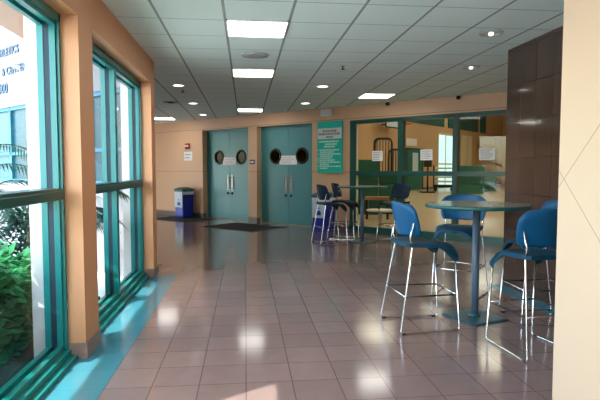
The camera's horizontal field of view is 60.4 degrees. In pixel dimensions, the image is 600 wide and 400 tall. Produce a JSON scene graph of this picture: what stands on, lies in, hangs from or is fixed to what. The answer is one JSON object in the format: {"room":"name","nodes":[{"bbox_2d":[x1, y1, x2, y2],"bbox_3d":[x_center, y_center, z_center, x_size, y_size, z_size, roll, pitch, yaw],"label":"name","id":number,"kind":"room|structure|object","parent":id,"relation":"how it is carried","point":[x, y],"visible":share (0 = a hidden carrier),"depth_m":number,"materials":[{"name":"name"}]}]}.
{"room":"building lobby","nodes":[
{"label":"building lobby","id":0,"kind":"room"},
{"bbox_2d":[23,16,130,357],"bbox_3d":[-1.663,-0.399,1.966,0.170,3.480,9.500,0,3,-6],"label":"wall","id":1,"kind":"structure","parent":0,"point":[30,53],"depth_m":3.68,"materials":[{"name":"paint"}]},
{"bbox_2d":[0,0,23,38],"bbox_3d":[-2.898,-2.407,4.535,2.060,0.220,7.700,0,3,-6],"label":"canopy","id":2,"kind":"object","parent":1,"relation":"attached to","point":[11,19],"depth_m":6.97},
{"bbox_2d":[43,0,156,342],"bbox_3d":[-1.482,-0.131,2.001,0.195,2.780,9.500,0,3,-6],"label":"wall","id":3,"kind":"structure","parent":0,"point":[82,22],"depth_m":3.80,"materials":[{"name":"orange paint"}]},
{"bbox_2d":[0,0,77,399],"bbox_3d":[-1.598,0.003,2.442,0.225,2.460,2.483,0,3,-6],"label":"window","id":4,"kind":"structure","parent":3,"relation":"in","point":[38,377],"depth_m":3.59,"materials":[{"name":"metal"},{"name":"teal painted metal"}]},
{"bbox_2d":[68,265,158,358],"bbox_3d":[-1.446,1.198,2.085,0.147,0.112,9.524,0,3,-6],"label":"baseboard","id":5,"kind":"structure","parent":3,"relation":"attached to","point":[84,350],"depth_m":3.83,"materials":[{"name":"tile"}]},
{"bbox_2d":[92,42,148,331],"bbox_3d":[-1.894,-0.165,5.234,0.225,2.460,2.470,0,3,-6],"label":"window","id":6,"kind":"structure","parent":3,"relation":"in","point":[118,293],"depth_m":5.24,"materials":[{"name":"metal"},{"name":"teal painted metal"}]},
{"bbox_2d":[42,184,554,399],"bbox_3d":[13.106,-0.004,23.516,51.473,0.063,36.601,-2,4,-31],"label":"floor","id":7,"kind":"structure","parent":0,"point":[272,314],"depth_m":4.49,"materials":[{"name":"tile"}]},
{"bbox_2d":[157,216,216,222],"bbox_3d":[-3.268,0.521,14.212,1.700,0.009,1.200,3,4,39],"label":"floor mat","id":8,"kind":"object","parent":7,"relation":"on","point":[170,218],"visible":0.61,"depth_m":14.00,"materials":[{"name":"black rubber"}]},
{"bbox_2d":[174,187,193,217],"bbox_3d":[-3.289,0.069,14.626,0.420,0.865,0.420,3,4,39],"label":"recycling bin","id":9,"kind":"object","parent":8,"relation":"on","point":[183,195],"visible":0.98,"depth_m":14.48,"materials":[{"name":"blue plastic"}]},
{"bbox_2d":[174,192,182,207],"bbox_3d":[-3.412,-0.012,14.468,0.350,0.445,0.014,3,4,39],"label":"poster","id":10,"kind":"object","parent":9,"relation":"attached to","point":[178,195],"depth_m":14.45,"materials":[{"name":"white paper"}]},
{"bbox_2d":[200,222,284,231],"bbox_3d":[-1.358,0.639,12.265,1.700,0.009,1.200,3,4,39],"label":"floor mat","id":11,"kind":"object","parent":7,"relation":"on","point":[246,227],"visible":1,"depth_m":12.11,"materials":[{"name":"black rubber"}]},
{"bbox_2d":[311,192,335,231],"bbox_3d":[0.528,0.255,11.536,0.420,0.865,0.420,3,4,39],"label":"recycling bin","id":12,"kind":"object","parent":7,"relation":"on","point":[321,208],"visible":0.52,"depth_m":11.40,"materials":[{"name":"blue plastic"}]},
{"bbox_2d":[312,198,324,217],"bbox_3d":[0.405,0.174,11.378,0.350,0.445,0.014,3,4,39],"label":"poster","id":13,"kind":"object","parent":12,"relation":"attached to","point":[321,208],"depth_m":11.39,"materials":[{"name":"white paper"}]},
{"bbox_2d":[311,184,347,245],"bbox_3d":[0.554,0.256,9.565,0.552,1.100,0.517,-1,4,-18],"label":"bar stool","id":14,"kind":"object","parent":7,"relation":"on","point":[323,194],"visible":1,"depth_m":9.42,"materials":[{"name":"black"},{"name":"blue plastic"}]},
{"bbox_2d":[327,183,358,239],"bbox_3d":[0.866,0.216,10.227,0.552,1.100,0.517,1,4,19],"label":"bar stool","id":15,"kind":"object","parent":7,"relation":"on","point":[336,191],"visible":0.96,"depth_m":10.14,"materials":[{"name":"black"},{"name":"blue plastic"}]},
{"bbox_2d":[338,185,386,243],"bbox_3d":[1.174,0.264,9.721,0.928,1.060,0.928,-3,4,-36],"label":"bar table","id":16,"kind":"object","parent":7,"relation":"on","point":[361,240],"visible":1,"depth_m":9.69,"materials":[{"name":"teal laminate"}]},
{"bbox_2d":[358,160,378,214],"bbox_3d":[2.053,-0.409,15.904,0.740,1.662,0.700,0,3,6],"label":"stack","id":17,"kind":"object","parent":7,"relation":"on","point":[364,165],"visible":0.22,"depth_m":15.55,"materials":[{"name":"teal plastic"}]},
{"bbox_2d":[365,196,389,219],"bbox_3d":[2.137,0.214,14.239,0.660,0.618,0.320,1,3,10],"label":"table","id":18,"kind":"object","parent":7,"relation":"on","point":[367,198],"visible":0.97,"depth_m":14.08,"materials":[{"name":"beige wood"}]},
{"bbox_2d":[366,208,391,226],"bbox_3d":[1.887,0.438,12.048,0.670,0.433,0.670,0,3,-6],"label":"table","id":19,"kind":"object","parent":7,"relation":"on","point":[381,210],"visible":0.74,"depth_m":12.02,"materials":[{"name":"white paint"}]},
{"bbox_2d":[373,137,392,170],"bbox_3d":[3.015,-1.016,18.717,0.680,2.480,0.600,1,4,12],"label":"equipment rack","id":20,"kind":"object","parent":7,"relation":"on","point":[379,138],"visible":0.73,"depth_m":18.41,"materials":[{"name":"black metal"}]},
{"bbox_2d":[378,175,396,213],"bbox_3d":[2.796,-0.189,16.018,0.700,1.208,0.700,0,3,6],"label":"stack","id":21,"kind":"object","parent":7,"relation":"on","point":[389,181],"visible":0.28,"depth_m":15.67,"materials":[{"name":"green plastic"}]},
{"bbox_2d":[387,149,397,170],"bbox_3d":[3.668,-0.897,19.726,0.610,2.120,0.600,1,4,12],"label":"equipment rack","id":22,"kind":"object","parent":7,"relation":"on","point":[395,150],"visible":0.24,"depth_m":19.47,"materials":[{"name":"black metal"}]},
{"bbox_2d":[376,183,413,242],"bbox_3d":[1.828,0.236,9.897,0.552,1.100,0.517,-2,4,-31],"label":"bar stool","id":23,"kind":"object","parent":7,"relation":"on","point":[398,190],"visible":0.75,"depth_m":9.96,"materials":[{"name":"chrome"},{"name":"blue plastic"}]},
{"bbox_2d":[380,201,459,335],"bbox_3d":[1.058,0.559,4.530,0.552,1.100,0.517,-1,3,-10],"label":"bar stool","id":24,"kind":"object","parent":7,"relation":"on","point":[406,219],"visible":1,"depth_m":4.37,"materials":[{"name":"chrome"},{"name":"blue plastic"}]},
{"bbox_2d":[420,160,434,192],"bbox_3d":[7.427,-1.474,29.965,0.700,2.098,0.600,0,3,-6],"label":"stand","id":25,"kind":"object","parent":7,"relation":"on","point":[427,163],"visible":0.88,"depth_m":29.85,"materials":[{"name":"black metal"}]},
{"bbox_2d":[433,165,451,190],"bbox_3d":[8.997,-1.360,32.190,1.300,1.594,0.870,1,4,16],"label":"cart","id":26,"kind":"object","parent":7,"relation":"on","point":[435,186],"visible":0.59,"depth_m":31.85,"materials":[{"name":"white metal"}]},
{"bbox_2d":[431,194,487,297],"bbox_3d":[1.744,0.493,5.631,0.517,1.100,0.552,2,4,32],"label":"bar stool","id":27,"kind":"object","parent":7,"relation":"on","point":[466,230],"visible":0.71,"depth_m":5.71,"materials":[{"name":"blue plastic"},{"name":"chrome"}]},
{"bbox_2d":[459,166,484,193],"bbox_3d":[9.709,-1.177,29.483,1.450,1.562,1.300,1,4,12],"label":"stack","id":28,"kind":"object","parent":7,"relation":"on","point":[467,184],"visible":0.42,"depth_m":28.85,"materials":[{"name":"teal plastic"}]},
{"bbox_2d":[425,201,531,325],"bbox_3d":[1.627,0.562,4.770,0.928,1.060,0.928,-2,4,-25],"label":"bar table","id":29,"kind":"object","parent":7,"relation":"on","point":[473,316],"visible":0.99,"depth_m":4.73,"materials":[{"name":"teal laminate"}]},
{"bbox_2d":[484,176,495,190],"bbox_3d":[11.769,-1.153,32.489,0.950,1.154,1.200,1,4,12],"label":"stack","id":30,"kind":"object","parent":7,"relation":"on","point":[489,182],"visible":0.44,"depth_m":31.89,"materials":[{"name":"green plastic"}]},
{"bbox_2d":[485,208,557,362],"bbox_3d":[1.784,0.595,3.937,0.517,1.100,0.552,-1,4,-14],"label":"bar stool","id":31,"kind":"object","parent":7,"relation":"on","point":[535,228],"visible":0.76,"depth_m":3.71,"materials":[{"name":"blue plastic"},{"name":"chrome"}]},
{"bbox_2d":[498,200,557,325],"bbox_3d":[2.196,0.547,4.719,0.552,1.100,0.517,0,3,-4],"label":"bar stool","id":32,"kind":"object","parent":7,"relation":"on","point":[551,204],"visible":0.19,"depth_m":4.88,"materials":[{"name":"blue plastic"},{"name":"chrome"}]},
{"bbox_2d":[155,91,506,225],"bbox_3d":[0.353,-2.747,12.022,16.450,6.800,0.300,3,4,39],"label":"wall","id":33,"kind":"structure","parent":0,"point":[172,172],"depth_m":13.16,"materials":[{"name":"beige paint"}]},
{"bbox_2d":[185,143,189,148],"bbox_3d":[-3.241,-1.545,14.764,0.170,0.160,0.075,3,4,39],"label":"fire alarm","id":34,"kind":"object","parent":33,"relation":"attached to","point":[187,145],"visible":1,"depth_m":14.73,"materials":[{"name":"red plastic"}]},
{"bbox_2d":[184,152,191,160],"bbox_3d":[-3.215,-1.259,14.805,0.360,0.255,0.006,3,4,39],"label":"paper notice","id":35,"kind":"object","parent":33,"relation":"attached to","point":[187,155],"visible":1,"depth_m":14.81,"materials":[{"name":"white paper"}]},
{"bbox_2d":[207,128,248,220],"bbox_3d":[-1.904,-0.690,14.043,1.789,2.450,0.153,3,4,39],"label":"door","id":36,"kind":"structure","parent":33,"relation":"in","point":[227,184],"depth_m":14.09,"materials":[{"name":"teal paint"}]},
{"bbox_2d":[223,157,235,164],"bbox_3d":[-1.922,-1.059,14.022,0.510,0.210,0.006,3,4,39],"label":"paper notice","id":37,"kind":"object","parent":36,"relation":"attached to","point":[227,160],"visible":1,"depth_m":14.02,"materials":[{"name":"white paper"}]},
{"bbox_2d":[156,210,348,230],"bbox_3d":[-2.260,0.466,14.194,8.703,0.125,0.114,3,4,39],"label":"baseboard","id":38,"kind":"structure","parent":33,"relation":"attached to","point":[200,215],"depth_m":14.54,"materials":[{"name":"tile"}]},
{"bbox_2d":[261,124,311,225],"bbox_3d":[-0.281,-0.611,12.733,1.777,2.450,0.153,3,4,39],"label":"door","id":39,"kind":"structure","parent":33,"relation":"in","point":[286,189],"depth_m":12.75,"materials":[{"name":"teal paint"}]},
{"bbox_2d":[279,155,296,164],"bbox_3d":[-0.295,-0.985,12.709,0.560,0.220,0.006,3,4,39],"label":"paper notice","id":40,"kind":"object","parent":39,"relation":"attached to","point":[285,160],"visible":1,"depth_m":12.70,"materials":[{"name":"white paper"}]},
{"bbox_2d":[321,109,332,115],"bbox_3d":[0.600,-1.970,11.634,0.300,0.145,0.064,3,4,39],"label":"air vent","id":41,"kind":"object","parent":33,"relation":"in","point":[328,112],"visible":1,"depth_m":11.58,"materials":[{"name":"grey metal"}]},
{"bbox_2d":[317,120,342,172],"bbox_3d":[0.672,-1.194,11.640,0.696,1.165,0.037,3,4,39],"label":"wall sign","id":42,"kind":"object","parent":33,"relation":"attached to","point":[329,133],"visible":1,"depth_m":11.62,"materials":[{"name":"teal plastic"}]},
{"bbox_2d":[319,129,339,137],"bbox_3d":[0.654,-1.491,11.615,0.586,0.180,0.003,3,4,39],"label":"print","id":43,"kind":"object","parent":42,"relation":"attached to","point":[323,133],"depth_m":11.60,"materials":[{"name":"grey paper"}]},
{"bbox_2d":[349,110,506,244],"bbox_3d":[2.494,-0.460,10.309,3.497,2.440,0.160,3,4,39],"label":"window","id":44,"kind":"structure","parent":33,"relation":"in","point":[400,173],"depth_m":10.43,"materials":[{"name":"metal"},{"name":"teal painted metal"}]},
{"bbox_2d":[372,151,382,160],"bbox_3d":[1.646,-0.937,10.953,0.260,0.215,0.006,3,4,39],"label":"paper notice","id":45,"kind":"object","parent":44,"relation":"attached to","point":[376,155],"visible":1,"depth_m":10.95,"materials":[{"name":"white paper"}]},
{"bbox_2d":[420,149,432,159],"bbox_3d":[2.515,-0.900,10.252,0.255,0.215,0.006,3,4,39],"label":"paper notice","id":46,"kind":"object","parent":44,"relation":"attached to","point":[425,154],"visible":1,"depth_m":10.25,"materials":[{"name":"white paper"}]},
{"bbox_2d":[479,148,495,159],"bbox_3d":[3.450,-0.847,9.497,0.300,0.220,0.006,3,4,39],"label":"paper notice","id":47,"kind":"object","parent":44,"relation":"attached to","point":[484,153],"visible":1,"depth_m":9.50,"materials":[{"name":"white paper"}]},
{"bbox_2d":[102,0,563,123],"bbox_3d":[-1.303,-2.002,8.217,10.970,0.250,25.494,-2,4,-31],"label":"ceiling","id":48,"kind":"structure","parent":0,"point":[407,49],"depth_m":5.91,"materials":[{"name":"tile"}]},
{"bbox_2d":[155,117,175,119],"bbox_3d":[-3.729,-2.222,14.061,0.590,0.011,0.590,0,3,-6],"label":"recessed light","id":49,"kind":"object","parent":48,"relation":"in","point":[156,118],"visible":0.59,"depth_m":14.00,"materials":[{"name":"white paint"}]},
{"bbox_2d":[155,118,174,119],"bbox_3d":[-3.729,-2.223,14.061,0.566,0.008,0.566,0,3,-6],"label":"diffuser","id":50,"kind":"object","parent":49,"relation":"attached to","point":[155,118],"depth_m":14.28,"materials":[{"name":"white plastic"}]},
{"bbox_2d":[163,101,178,103],"bbox_3d":[-2.664,-2.007,10.628,0.320,0.029,0.320,0,3,-6],"label":"ceiling vent","id":51,"kind":"object","parent":48,"relation":"in","point":[169,102],"visible":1,"depth_m":10.59,"materials":[{"name":"grey metal"}]},
{"bbox_2d":[171,84,185,86],"bbox_3d":[-2.004,-1.886,8.479,0.242,0.011,0.242,0,3,-6],"label":"recessed light","id":52,"kind":"object","parent":48,"relation":"in","point":[174,85],"visible":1,"depth_m":8.49,"materials":[{"name":"white paint"}]},
{"bbox_2d":[237,108,262,111],"bbox_3d":[-1.166,-2.102,12.053,0.590,0.011,0.590,0,3,-6],"label":"recessed light","id":53,"kind":"object","parent":48,"relation":"in","point":[238,109],"visible":1,"depth_m":12.08,"materials":[{"name":"white paint"}]},
{"bbox_2d":[238,109,261,111],"bbox_3d":[-1.166,-2.102,12.053,0.566,0.008,0.566,0,3,-6],"label":"diffuser","id":54,"kind":"object","parent":53,"relation":"attached to","point":[239,110],"depth_m":12.08,"materials":[{"name":"white plastic"}]},
{"bbox_2d":[232,69,274,77],"bbox_3d":[-0.673,-1.822,7.404,0.590,0.011,0.590,0,3,-6],"label":"recessed light","id":55,"kind":"object","parent":48,"relation":"in","point":[266,73],"visible":1,"depth_m":7.39,"materials":[{"name":"white paint"}]},
{"bbox_2d":[241,52,268,58],"bbox_3d":[-0.546,-1.751,6.244,0.340,0.013,0.340,0,3,-6],"label":"ceiling speaker","id":56,"kind":"object","parent":48,"relation":"attached to","point":[251,55],"visible":1,"depth_m":6.22,"materials":[{"name":"grey metal"}]},
{"bbox_2d":[225,19,288,37],"bbox_3d":[-0.426,-1.681,5.073,0.590,0.011,0.590,0,3,-6],"label":"recessed light","id":57,"kind":"object","parent":48,"relation":"in","point":[235,28],"visible":1,"depth_m":5.03,"materials":[{"name":"white paint"}]},
{"bbox_2d":[316,85,329,87],"bbox_3d":[0.379,-1.892,8.580,0.242,0.011,0.242,0,3,-6],"label":"recessed light","id":58,"kind":"object","parent":48,"relation":"in","point":[318,86],"visible":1,"depth_m":8.59,"materials":[{"name":"white paint"}]},
{"bbox_2d":[358,93,395,98],"bbox_3d":[1.438,-1.961,9.719,0.590,0.011,0.590,0,3,-6],"label":"recessed light","id":59,"kind":"object","parent":48,"relation":"in","point":[365,95],"visible":1,"depth_m":9.63,"materials":[{"name":"white paint"}]},
{"bbox_2d":[360,94,394,97],"bbox_3d":[1.438,-1.962,9.719,0.566,0.008,0.566,0,3,-6],"label":"diffuser","id":60,"kind":"object","parent":59,"relation":"attached to","point":[363,95],"depth_m":9.62,"materials":[{"name":"white plastic"}]},
{"bbox_2d":[462,65,480,68],"bbox_3d":[2.318,-1.788,6.978,0.242,0.027,0.242,0,3,-6],"label":"recessed light","id":61,"kind":"object","parent":48,"relation":"in","point":[469,66],"visible":1,"depth_m":6.95,"materials":[{"name":"grey"}]},
{"bbox_2d":[479,30,503,36],"bbox_3d":[1.940,-1.683,5.232,0.242,0.027,0.242,0,3,-6],"label":"recessed light","id":62,"kind":"object","parent":48,"relation":"in","point":[489,33],"visible":1,"depth_m":5.21,"materials":[{"name":"grey"}]},
{"bbox_2d":[359,115,502,188],"bbox_3d":[6.331,-3.883,32.556,0.200,6.600,39.200,3,4,39],"label":"wall","id":63,"kind":"structure","parent":0,"point":[426,135],"depth_m":35.34,"materials":[{"name":"beige paint"}]},
{"bbox_2d":[381,122,411,128],"bbox_3d":[5.674,-4.568,30.619,2.139,0.620,0.984,-2,4,-27],"label":"basketball backboard","id":64,"kind":"object","parent":63,"relation":"attached to","point":[387,124],"visible":0.48,"depth_m":30.39,"materials":[{"name":"white plastic"}]},
{"bbox_2d":[406,138,416,145],"bbox_3d":[7.277,-3.767,33.535,0.050,0.450,1.400,3,4,39],"label":"sign","id":65,"kind":"object","parent":63,"relation":"attached to","point":[412,142],"visible":1,"depth_m":33.45,"materials":[{"name":"white paint"}]},
{"bbox_2d":[405,148,423,189],"bbox_3d":[7.564,-2.040,33.971,0.080,2.750,2.475,3,4,39],"label":"door","id":66,"kind":"structure","parent":63,"relation":"in","point":[413,162],"depth_m":33.88,"materials":[{"name":"teal plastic"}]},
{"bbox_2d":[408,119,444,126],"bbox_3d":[8.521,-6.039,34.913,0.076,1.780,6.081,3,4,39],"label":"acoustic panel","id":67,"kind":"object","parent":63,"relation":"attached to","point":[436,122],"visible":0.25,"depth_m":35.83,"materials":[{"name":"green fabric"}]},
{"bbox_2d":[437,133,452,187],"bbox_3d":[10.703,-2.872,37.809,0.080,3.950,2.913,3,4,39],"label":"window","id":68,"kind":"structure","parent":63,"relation":"in","point":[444,141],"depth_m":37.62,"materials":[{"name":"clear glass"}]},
{"bbox_2d":[448,118,452,127],"bbox_3d":[11.389,-6.252,38.453,0.076,1.780,1.485,3,4,39],"label":"acoustic panel","id":69,"kind":"object","parent":63,"relation":"attached to","point":[450,120],"visible":0.24,"depth_m":38.12,"materials":[{"name":"green fabric"}]},
{"bbox_2d":[423,183,501,188],"bbox_3d":[6.417,-0.645,32.681,0.020,0.120,39.200,3,4,39],"label":"baseboard","id":70,"kind":"structure","parent":63,"relation":"attached to","point":[496,183],"depth_m":36.26,"materials":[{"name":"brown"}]},
{"bbox_2d":[462,135,471,165],"bbox_3d":[13.275,-3.088,40.987,0.075,4.000,1.980,3,4,39],"label":"door","id":71,"kind":"structure","parent":63,"relation":"in","point":[466,140],"depth_m":40.86,"materials":[{"name":"beige paint"}]},
{"bbox_2d":[460,117,477,131],"bbox_3d":[13.412,-6.402,40.950,0.076,1.780,4.101,3,4,39],"label":"acoustic panel","id":72,"kind":"object","parent":63,"relation":"attached to","point":[466,123],"visible":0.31,"depth_m":41.02,"materials":[{"name":"green fabric"}]},
{"bbox_2d":[480,116,485,132],"bbox_3d":[15.457,-6.454,43.481,0.076,1.580,1.273,3,4,39],"label":"acoustic panel","id":73,"kind":"object","parent":63,"relation":"attached to","point":[482,118],"visible":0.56,"depth_m":43.37,"materials":[{"name":"green fabric"}]},
{"bbox_2d":[476,143,496,182],"bbox_3d":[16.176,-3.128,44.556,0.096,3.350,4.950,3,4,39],"label":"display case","id":74,"kind":"object","parent":63,"relation":"attached to","point":[490,165],"visible":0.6,"depth_m":44.54,"materials":[{"name":"beige wood"}]},
{"bbox_2d":[501,115,506,183],"bbox_3d":[27.954,-4.355,40.392,23.956,6.600,0.200,3,4,39],"label":"wall","id":75,"kind":"structure","parent":0,"point":[504,116],"depth_m":47.60,"materials":[{"name":"beige paint"}]},
{"bbox_2d":[503,26,562,307],"bbox_3d":[4.108,-0.290,4.649,3.050,2.780,3.200,0,3,-6],"label":"wall","id":76,"kind":"structure","parent":0,"point":[534,78],"depth_m":5.48,"materials":[{"name":"tile"}]},
{"bbox_2d":[552,0,599,399],"bbox_3d":[1.800,-0.021,0.190,0.281,2.780,5.200,0,3,-6],"label":"wall","id":77,"kind":"structure","parent":0,"point":[576,353],"depth_m":2.60,"materials":[{"name":"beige paint"}]},
{"label":"outside","id":78,"kind":"structure","parent":0,"visible":0},
{"bbox_2d":[13,254,122,298],"bbox_3d":[0.000,1.475,0.089,90.000,0.045,80.000,0,3,-6],"label":"ground","id":79,"kind":"structure","parent":78,"point":[101,276],"depth_m":6.56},
{"bbox_2d":[0,144,29,241],"bbox_3d":[-3.342,0.217,5.564,1.892,1.809,1.873,0,3,-6],"label":"palm","id":80,"kind":"object","parent":79,"relation":"on","point":[1,145],"visible":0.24,"depth_m":5.66,"materials":[{"name":"green plant"}]},
{"bbox_2d":[0,240,32,366],"bbox_3d":[-2.571,0.727,2.963,1.471,1.318,3.473,0,3,-6],"label":"hedge","id":81,"kind":"object","parent":79,"relation":"on","point":[16,314],"visible":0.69,"depth_m":3.84,"materials":[{"name":"green plant"}]},
{"bbox_2d":[0,296,99,387],"bbox_3d":[-2.566,1.339,1.521,1.600,0.055,8.200,0,3,-6],"label":"planting bed","id":82,"kind":"object","parent":79,"relation":"on","point":[8,371],"visible":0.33,"depth_m":3.71,"materials":[{"name":"soil"}]},
{"bbox_2d":[0,206,29,256],"bbox_3d":[-2.619,0.596,4.953,1.038,1.128,1.060,0,3,-6],"label":"shrub","id":83,"kind":"object","parent":82,"relation":"on","point":[14,220],"visible":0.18,"depth_m":4.74,"materials":[{"name":"green plant"}]},
{"bbox_2d":[0,25,123,277],"bbox_3d":[-5.246,-1.738,9.225,8.130,5.280,0.250,3,4,39],"label":"wall","id":84,"kind":"structure","parent":79,"relation":"on","point":[15,95],"depth_m":8.62,"materials":[{"name":"white paint"}]},
{"bbox_2d":[0,83,7,93],"bbox_3d":[-5.185,-1.944,8.987,0.365,0.172,0.012,3,4,39],"label":"lettering","id":85,"kind":"object","parent":84,"relation":"attached to","point":[4,87],"depth_m":8.95,"materials":[{"name":"blue paint"}]},
{"bbox_2d":[0,44,18,57],"bbox_3d":[-5.059,-2.544,8.849,1.002,0.135,0.012,3,4,39],"label":"lettering","id":86,"kind":"object","parent":84,"relation":"attached to","point":[16,45],"depth_m":8.74,"materials":[{"name":"blue paint"}]},
{"bbox_2d":[2,62,24,75],"bbox_3d":[-4.844,-2.209,8.695,0.919,0.135,0.012,3,4,39],"label":"lettering","id":87,"kind":"object","parent":84,"relation":"attached to","point":[22,63],"depth_m":8.66,"materials":[{"name":"blue paint"}]},
{"bbox_2d":[0,88,121,182],"bbox_3d":[-5.381,-0.981,9.303,7.880,1.300,0.090,3,4,39],"label":"window","id":88,"kind":"structure","parent":84,"relation":"in","point":[13,125],"depth_m":8.78,"materials":[{"name":"blue"}]},
{"bbox_2d":[19,190,130,235],"bbox_3d":[-2.591,0.433,6.103,1.234,1.315,1.159,3,4,38],"label":"palm","id":89,"kind":"object","parent":79,"relation":"on","point":[99,216],"visible":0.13,"depth_m":6.01,"materials":[{"name":"green plant"}]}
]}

